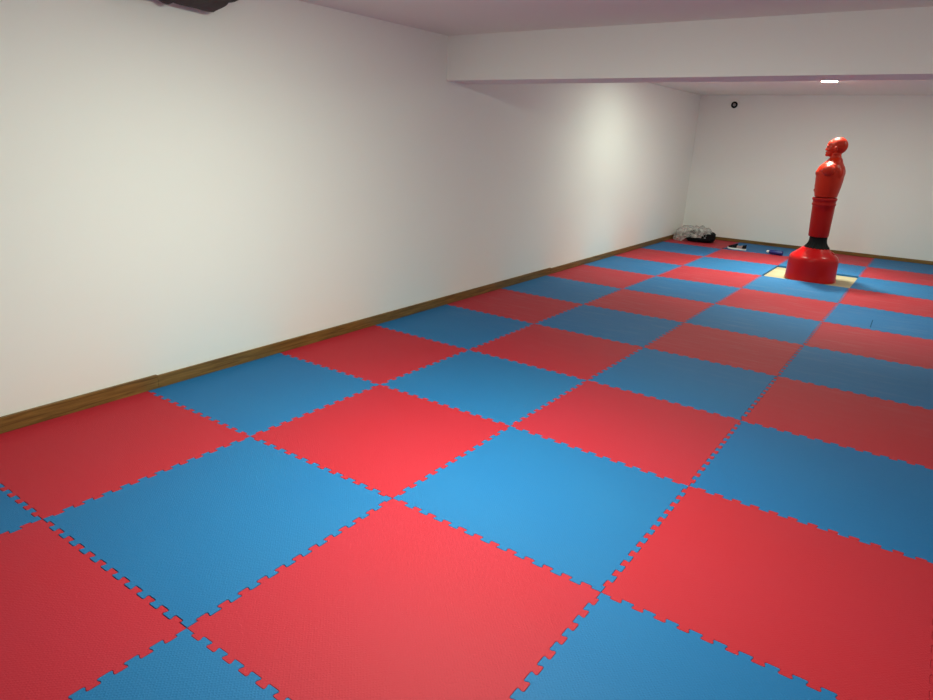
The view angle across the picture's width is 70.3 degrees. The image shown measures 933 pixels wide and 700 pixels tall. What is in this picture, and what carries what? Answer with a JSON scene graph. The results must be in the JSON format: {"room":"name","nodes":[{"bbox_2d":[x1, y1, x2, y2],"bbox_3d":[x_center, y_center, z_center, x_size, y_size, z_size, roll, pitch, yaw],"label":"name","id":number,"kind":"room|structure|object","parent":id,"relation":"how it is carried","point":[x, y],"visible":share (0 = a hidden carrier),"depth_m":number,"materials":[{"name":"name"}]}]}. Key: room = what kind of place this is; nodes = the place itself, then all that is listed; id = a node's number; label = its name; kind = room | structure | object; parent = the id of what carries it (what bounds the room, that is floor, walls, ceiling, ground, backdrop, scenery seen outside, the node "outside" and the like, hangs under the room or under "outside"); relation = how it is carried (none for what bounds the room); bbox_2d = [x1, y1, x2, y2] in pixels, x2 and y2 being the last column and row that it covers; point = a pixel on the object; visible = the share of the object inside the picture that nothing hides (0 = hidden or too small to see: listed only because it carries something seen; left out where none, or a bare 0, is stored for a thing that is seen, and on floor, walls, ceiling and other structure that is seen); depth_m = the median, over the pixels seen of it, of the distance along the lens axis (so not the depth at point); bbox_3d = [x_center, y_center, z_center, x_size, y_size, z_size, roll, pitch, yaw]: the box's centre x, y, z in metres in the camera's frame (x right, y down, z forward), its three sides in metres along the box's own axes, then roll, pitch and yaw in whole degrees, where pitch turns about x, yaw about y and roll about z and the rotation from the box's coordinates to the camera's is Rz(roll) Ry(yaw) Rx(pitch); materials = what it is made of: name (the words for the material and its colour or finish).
{"room":"exercise studio","nodes":[
{"label":"exercise studio","id":0,"kind":"room"},
{"bbox_2d":[0,0,700,416],"bbox_3d":[-0.235,-1.558,6.043,0.150,2.370,14.290,14,22,33],"label":"wall","id":1,"kind":"structure","parent":0,"point":[181,186],"depth_m":4.37,"materials":[{"name":"white paint"}]},
{"bbox_2d":[159,0,237,11],"bbox_3d":[-1.546,-1.968,3.601,0.180,0.184,0.800,14,22,33],"label":"cloth bundle","id":2,"kind":"object","parent":1,"relation":"attached to","point":[205,5],"visible":1,"depth_m":3.67,"materials":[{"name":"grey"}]},
{"bbox_2d":[0,233,682,433],"bbox_3d":[-0.211,-0.465,6.346,0.019,0.108,13.990,14,22,33],"label":"baseboard","id":3,"kind":"structure","parent":1,"relation":"attached to","point":[24,418],"depth_m":4.52,"materials":[{"name":"brown wood"}]},
{"bbox_2d":[447,6,932,83],"bbox_3d":[1.990,-2.008,4.442,5.020,0.353,0.385,14,22,33],"label":"beam","id":4,"kind":"structure","parent":1,"relation":"attached to","point":[883,44],"depth_m":4.46,"materials":[{"name":"white paint"}]},
{"bbox_2d":[299,0,932,94],"bbox_3d":[1.917,-2.191,4.261,5.320,0.100,14.290,14,22,33],"label":"ceiling","id":5,"kind":"structure","parent":0,"point":[445,17],"depth_m":4.44,"materials":[{"name":"white paint"}]},
{"bbox_2d":[683,95,932,260],"bbox_3d":[5.969,-2.638,10.168,5.020,2.370,0.150,14,22,33],"label":"wall","id":6,"kind":"structure","parent":0,"point":[754,165],"depth_m":10.36,"materials":[{"name":"white paint"}]},
{"bbox_2d":[729,99,739,110],"bbox_3d":[4.380,-4.009,10.833,0.176,0.176,0.024,14,22,33],"label":"air vent","id":7,"kind":"object","parent":6,"relation":"in","point":[734,104],"visible":1,"depth_m":10.83,"materials":[{"name":"black plastic"}]},
{"bbox_2d":[682,233,932,264],"bbox_3d":[5.883,-1.527,10.451,5.001,0.077,0.016,14,22,33],"label":"baseboard","id":8,"kind":"structure","parent":6,"relation":"attached to","point":[717,238],"depth_m":10.41,"materials":[{"name":"brown wood"}]},
{"bbox_2d":[764,267,856,287],"bbox_3d":[1.820,0.157,5.021,5.320,0.100,14.290,14,22,33],"label":"floor","id":9,"kind":"structure","parent":0,"point":[841,281],"depth_m":8.56,"materials":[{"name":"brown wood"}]},
{"bbox_2d":[0,484,40,533],"bbox_3d":[-2.403,0.710,2.574,0.989,0.025,1.032,14,22,33],"label":"mat","id":10,"kind":"object","parent":9,"relation":"on","point":[13,515],"visible":0.88,"depth_m":2.71,"materials":[{"name":"blue plastic"}]},
{"bbox_2d":[0,519,185,699],"bbox_3d":[-1.604,0.918,2.032,1.032,0.024,1.021,14,22,33],"label":"mat","id":11,"kind":"object","parent":9,"relation":"on","point":[66,623],"visible":0.92,"depth_m":2.16,"materials":[{"name":"red plastic"}]},
{"bbox_2d":[0,391,249,519],"bbox_3d":[-1.824,0.481,3.355,0.990,0.024,1.037,14,22,33],"label":"mat","id":12,"kind":"object","parent":9,"relation":"on","point":[57,464],"visible":0.84,"depth_m":3.29,"materials":[{"name":"red plastic"}]},
{"bbox_2d":[68,628,289,699],"bbox_3d":[-0.792,1.126,1.494,1.020,0.025,1.022,14,22,33],"label":"mat","id":13,"kind":"object","parent":9,"relation":"on","point":[182,668],"visible":0.99,"depth_m":1.95,"materials":[{"name":"blue plastic"}]},
{"bbox_2d":[43,436,391,627],"bbox_3d":[-1.022,0.687,2.820,1.032,0.025,1.043,14,22,33],"label":"mat","id":14,"kind":"object","parent":9,"relation":"on","point":[193,535],"visible":0.91,"depth_m":2.72,"materials":[{"name":"blue plastic"}]},
{"bbox_2d":[148,353,379,435],"bbox_3d":[-1.240,0.249,4.145,0.987,0.024,1.026,14,22,33],"label":"mat","id":15,"kind":"object","parent":9,"relation":"on","point":[252,397],"visible":0.85,"depth_m":4.08,"materials":[{"name":"blue plastic"}]},
{"bbox_2d":[281,325,466,383],"bbox_3d":[-0.661,0.020,4.924,0.989,0.024,1.023,14,22,33],"label":"mat","id":16,"kind":"object","parent":9,"relation":"on","point":[376,354],"visible":0.82,"depth_m":4.87,"materials":[{"name":"red plastic"}]},
{"bbox_2d":[251,385,509,497],"bbox_3d":[-0.445,0.453,3.617,1.016,0.025,1.030,14,22,33],"label":"mat","id":17,"kind":"object","parent":9,"relation":"on","point":[386,440],"visible":0.88,"depth_m":3.54,"materials":[{"name":"red plastic"}]},
{"bbox_2d":[187,498,600,699],"bbox_3d":[-0.215,0.895,2.283,1.035,0.024,1.045,14,22,33],"label":"mat","id":18,"kind":"object","parent":9,"relation":"on","point":[403,603],"visible":0.95,"depth_m":2.23,"materials":[{"name":"red plastic"}]},
{"bbox_2d":[376,304,532,349],"bbox_3d":[-0.084,-0.207,5.701,0.989,0.024,1.032,14,22,33],"label":"mat","id":19,"kind":"object","parent":9,"relation":"on","point":[459,327],"visible":0.84,"depth_m":5.65,"materials":[{"name":"blue plastic"}]},
{"bbox_2d":[380,350,586,425],"bbox_3d":[0.131,0.225,4.393,1.016,0.024,1.007,14,22,33],"label":"mat","id":20,"kind":"object","parent":9,"relation":"on","point":[505,391],"visible":0.84,"depth_m":4.33,"materials":[{"name":"blue plastic"}]},
{"bbox_2d":[447,289,582,323],"bbox_3d":[0.487,-0.433,6.470,0.990,0.025,1.004,14,22,33],"label":"mat","id":21,"kind":"object","parent":9,"relation":"on","point":[530,308],"visible":0.8,"depth_m":6.43,"materials":[{"name":"red plastic"}]},
{"bbox_2d":[393,426,688,591],"bbox_3d":[0.367,0.664,3.069,1.044,0.025,1.037,14,22,33],"label":"mat","id":22,"kind":"object","parent":9,"relation":"on","point":[578,514],"visible":0.85,"depth_m":2.97,"materials":[{"name":"blue plastic"}]},
{"bbox_2d":[469,324,642,379],"bbox_3d":[0.713,-0.001,5.164,1.024,0.025,1.024,14,22,33],"label":"mat","id":23,"kind":"object","parent":9,"relation":"on","point":[581,356],"visible":0.88,"depth_m":5.11,"materials":[{"name":"red plastic"}]},
{"bbox_2d":[501,275,620,303],"bbox_3d":[1.058,-0.659,7.240,0.990,0.024,1.030,14,22,33],"label":"mat","id":24,"kind":"object","parent":9,"relation":"on","point":[552,287],"visible":0.83,"depth_m":7.20,"materials":[{"name":"blue plastic"}]},
{"bbox_2d":[547,265,654,288],"bbox_3d":[1.638,-0.886,8.014,1.000,0.024,1.047,14,22,33],"label":"mat","id":25,"kind":"object","parent":9,"relation":"on","point":[621,279],"visible":0.82,"depth_m":7.98,"materials":[{"name":"red plastic"}]},
{"bbox_2d":[535,304,683,346],"bbox_3d":[1.292,-0.230,5.944,1.023,0.025,1.023,14,22,33],"label":"mat","id":26,"kind":"object","parent":9,"relation":"on","point":[640,330],"visible":0.84,"depth_m":5.89,"materials":[{"name":"blue plastic"}]},
{"bbox_2d":[511,380,740,485],"bbox_3d":[0.939,0.438,3.840,1.045,0.024,1.031,14,22,33],"label":"mat","id":27,"kind":"object","parent":9,"relation":"on","point":[663,438],"visible":0.88,"depth_m":3.77,"materials":[{"name":"red plastic"}]},
{"bbox_2d":[584,256,682,275],"bbox_3d":[2.223,-1.115,8.798,1.004,0.024,1.035,14,22,33],"label":"mat","id":28,"kind":"object","parent":9,"relation":"on","point":[641,266],"visible":0.81,"depth_m":8.77,"materials":[{"name":"blue plastic"}]},
{"bbox_2d":[584,289,713,321],"bbox_3d":[1.859,-0.453,6.707,1.022,0.024,1.029,14,22,33],"label":"mat","id":29,"kind":"object","parent":9,"relation":"on","point":[635,302],"visible":0.8,"depth_m":6.67,"materials":[{"name":"red plastic"}]},
{"bbox_2d":[615,248,703,264],"bbox_3d":[2.803,-1.345,9.579,1.003,0.025,1.035,14,22,33],"label":"mat","id":30,"kind":"object","parent":9,"relation":"on","point":[641,253],"visible":0.81,"depth_m":9.55,"materials":[{"name":"red plastic"}]},
{"bbox_2d":[510,593,837,699],"bbox_3d":[0.601,1.106,1.734,1.028,0.024,1.026,14,22,33],"label":"mat","id":31,"kind":"object","parent":9,"relation":"on","point":[618,651],"visible":0.95,"depth_m":2.06,"materials":[{"name":"blue plastic"}]},
{"bbox_2d":[642,242,719,255],"bbox_3d":[3.377,-1.575,10.365,0.989,0.024,1.034,14,22,33],"label":"mat","id":32,"kind":"object","parent":9,"relation":"on","point":[662,246],"visible":0.78,"depth_m":10.34,"materials":[{"name":"blue plastic"}]},
{"bbox_2d":[623,276,740,303],"bbox_3d":[2.450,-0.686,7.500,1.027,0.025,1.090,14,22,33],"label":"mat","id":33,"kind":"object","parent":9,"relation":"on","point":[682,289],"visible":0.78,"depth_m":7.45,"materials":[{"name":"blue plastic"}]},
{"bbox_2d":[588,347,776,419],"bbox_3d":[1.520,0.209,4.620,1.032,0.025,1.035,14,22,33],"label":"mat","id":34,"kind":"object","parent":9,"relation":"on","point":[725,390],"visible":0.87,"depth_m":4.56,"materials":[{"name":"blue plastic"}]},
{"bbox_2d":[663,236,738,248],"bbox_3d":[3.948,-1.802,11.136,0.988,0.024,1.027,14,22,33],"label":"mat","id":35,"kind":"object","parent":9,"relation":"on","point":[719,244],"visible":0.54,"depth_m":11.01,"materials":[{"name":"red plastic"}]},
{"bbox_2d":[673,225,710,239],"bbox_3d":[3.858,-1.987,11.228,0.681,0.261,0.530,12,20,28],"label":"plastic bag","id":36,"kind":"object","parent":35,"relation":"on","point":[680,230],"visible":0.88,"depth_m":11.13,"materials":[{"name":"grey plastic"}]},
{"bbox_2d":[685,230,715,242],"bbox_3d":[3.941,-1.919,11.159,0.502,0.182,0.382,10,20,23],"label":"sports bag","id":37,"kind":"object","parent":35,"relation":"on","point":[709,238],"visible":0.84,"depth_m":11.02,"materials":[{"name":"black fabric"}]},
{"bbox_2d":[657,266,760,287],"bbox_3d":[3.043,-0.918,8.291,1.017,0.024,1.101,14,22,33],"label":"mat","id":38,"kind":"object","parent":9,"relation":"on","point":[727,278],"visible":0.81,"depth_m":8.25,"materials":[{"name":"red plastic"}]},
{"bbox_2d":[645,323,803,375],"bbox_3d":[2.108,-0.021,5.403,1.027,0.025,1.022,14,22,33],"label":"mat","id":39,"kind":"object","parent":9,"relation":"on","point":[725,347],"visible":0.88,"depth_m":5.35,"materials":[{"name":"red plastic"}]},
{"bbox_2d":[683,257,777,275],"bbox_3d":[3.613,-1.149,9.080,1.010,0.024,1.094,14,22,33],"label":"mat","id":40,"kind":"object","parent":9,"relation":"on","point":[762,269],"visible":0.9,"depth_m":9.04,"materials":[{"name":"blue plastic"}]},
{"bbox_2d":[704,249,788,264],"bbox_3d":[4.188,-1.377,9.854,1.031,0.024,1.080,14,22,33],"label":"mat","id":41,"kind":"object","parent":9,"relation":"on","point":[753,257],"visible":0.83,"depth_m":9.82,"materials":[{"name":"red plastic"}]},
{"bbox_2d":[684,304,821,344],"bbox_3d":[2.686,-0.249,6.182,1.028,0.024,1.022,14,22,33],"label":"mat","id":42,"kind":"object","parent":9,"relation":"on","point":[790,329],"visible":0.9,"depth_m":6.13,"materials":[{"name":"blue plastic"}]},
{"bbox_2d":[724,242,796,255],"bbox_3d":[4.747,-1.597,10.607,1.032,0.024,1.022,14,22,33],"label":"mat","id":43,"kind":"object","parent":9,"relation":"on","point":[755,248],"visible":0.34,"depth_m":10.66,"materials":[{"name":"blue plastic"}]},
{"bbox_2d":[725,244,746,250],"bbox_3d":[4.237,-1.640,10.470,0.358,0.100,0.092,13,21,29],"label":"shoe","id":44,"kind":"object","parent":43,"relation":"on","point":[734,246],"visible":1,"depth_m":10.43,"materials":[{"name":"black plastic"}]},
{"bbox_2d":[766,250,782,255],"bbox_3d":[4.703,-1.493,10.121,0.240,0.072,0.072,17,23,38],"label":"water bottle","id":45,"kind":"object","parent":43,"relation":"on","point":[774,252],"visible":1,"depth_m":10.08,"materials":[{"name":"blue plastic"}]},
{"bbox_2d":[601,486,932,699],"bbox_3d":[1.182,0.877,2.515,1.025,0.024,1.021,14,22,33],"label":"mat","id":46,"kind":"object","parent":9,"relation":"on","point":[852,619],"visible":0.88,"depth_m":2.42,"materials":[{"name":"red plastic"}]},
{"bbox_2d":[716,288,838,320],"bbox_3d":[3.273,-0.479,6.968,1.031,0.024,1.072,14,22,33],"label":"mat","id":47,"kind":"object","parent":9,"relation":"on","point":[780,304],"visible":0.9,"depth_m":6.92,"materials":[{"name":"red plastic"}]},
{"bbox_2d":[743,276,849,302],"bbox_3d":[3.866,-0.714,7.767,1.028,0.024,1.043,14,22,33],"label":"mat","id":48,"kind":"object","parent":9,"relation":"on","point":[828,293],"visible":0.84,"depth_m":7.73,"materials":[{"name":"blue plastic"}]},
{"bbox_2d":[690,421,932,562],"bbox_3d":[1.757,0.648,3.294,1.024,0.024,1.031,14,22,33],"label":"mat","id":49,"kind":"object","parent":9,"relation":"on","point":[881,500],"visible":0.88,"depth_m":3.21,"materials":[{"name":"blue plastic"}]},
{"bbox_2d":[784,137,847,283],"bbox_3d":[4.403,-1.720,8.177,0.596,1.729,0.596,15,22,33],"label":"training dummy","id":50,"kind":"object","parent":9,"relation":"on","point":[813,262],"visible":1,"depth_m":8.12,"materials":[{"name":"red plastic"}]},
{"bbox_2d":[778,259,866,277],"bbox_3d":[5.017,-1.171,9.325,1.021,0.024,1.035,14,22,33],"label":"mat","id":51,"kind":"object","parent":9,"relation":"on","point":[847,270],"visible":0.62,"depth_m":9.13,"materials":[{"name":"blue plastic"}]},
{"bbox_2d":[741,376,932,469],"bbox_3d":[2.336,0.419,4.076,1.023,0.025,1.036,14,22,33],"label":"mat","id":52,"kind":"object","parent":9,"relation":"on","point":[877,426],"visible":0.8,"depth_m":4.02,"materials":[{"name":"red plastic"}]},
{"bbox_2d":[835,254,873,266],"bbox_3d":[5.567,-1.388,10.066,1.028,0.024,1.011,14,22,33],"label":"mat","id":53,"kind":"object","parent":9,"relation":"on","point":[844,259],"visible":0.29,"depth_m":9.93,"materials":[{"name":"red plastic"}]},
{"bbox_2d":[778,345,932,409],"bbox_3d":[2.918,0.189,4.859,1.022,0.025,1.024,14,22,33],"label":"mat","id":54,"kind":"object","parent":9,"relation":"on","point":[871,377],"visible":0.85,"depth_m":4.82,"materials":[{"name":"blue plastic"}]},
{"bbox_2d":[803,322,932,368],"bbox_3d":[3.498,-0.040,5.641,1.024,0.025,1.023,14,22,33],"label":"mat","id":55,"kind":"object","parent":9,"relation":"on","point":[913,351],"visible":0.87,"depth_m":5.62,"materials":[{"name":"red plastic"}]},
{"bbox_2d":[822,303,932,339],"bbox_3d":[4.083,-0.272,6.428,1.022,0.025,1.038,14,22,33],"label":"mat","id":56,"kind":"object","parent":9,"relation":"on","point":[892,322],"visible":0.9,"depth_m":6.41,"materials":[{"name":"blue plastic"}]},
{"bbox_2d":[839,288,932,317],"bbox_3d":[4.667,-0.502,7.217,1.022,0.024,1.052,14,22,33],"label":"mat","id":57,"kind":"object","parent":9,"relation":"on","point":[854,297],"visible":0.84,"depth_m":7.21,"materials":[{"name":"red plastic"}]},
{"bbox_2d":[850,277,932,299],"bbox_3d":[5.244,-0.728,7.987,1.010,0.024,1.022,14,22,33],"label":"mat","id":58,"kind":"object","parent":9,"relation":"on","point":[862,283],"visible":0.87,"depth_m":8.01,"materials":[{"name":"blue plastic"}]},
{"bbox_2d":[859,267,932,285],"bbox_3d":[5.819,-0.957,8.768,1.027,0.024,1.020,14,22,33],"label":"mat","id":59,"kind":"object","parent":9,"relation":"on","point":[870,272],"visible":0.86,"depth_m":8.79,"materials":[{"name":"red plastic"}]},
{"bbox_2d":[867,258,932,274],"bbox_3d":[6.381,-1.179,9.524,1.024,0.025,1.011,14,22,33],"label":"mat","id":60,"kind":"object","parent":9,"relation":"on","point":[877,263],"visible":0.76,"depth_m":9.56,"materials":[{"name":"blue plastic"}]},
{"bbox_2d":[929,624,932,699],"bbox_3d":[1.995,1.087,1.970,1.029,0.024,1.025,14,22,33],"label":"mat","id":61,"kind":"object","parent":9,"relation":"on","point":[931,665],"visible":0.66,"depth_m":2.06,"materials":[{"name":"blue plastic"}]}
]}

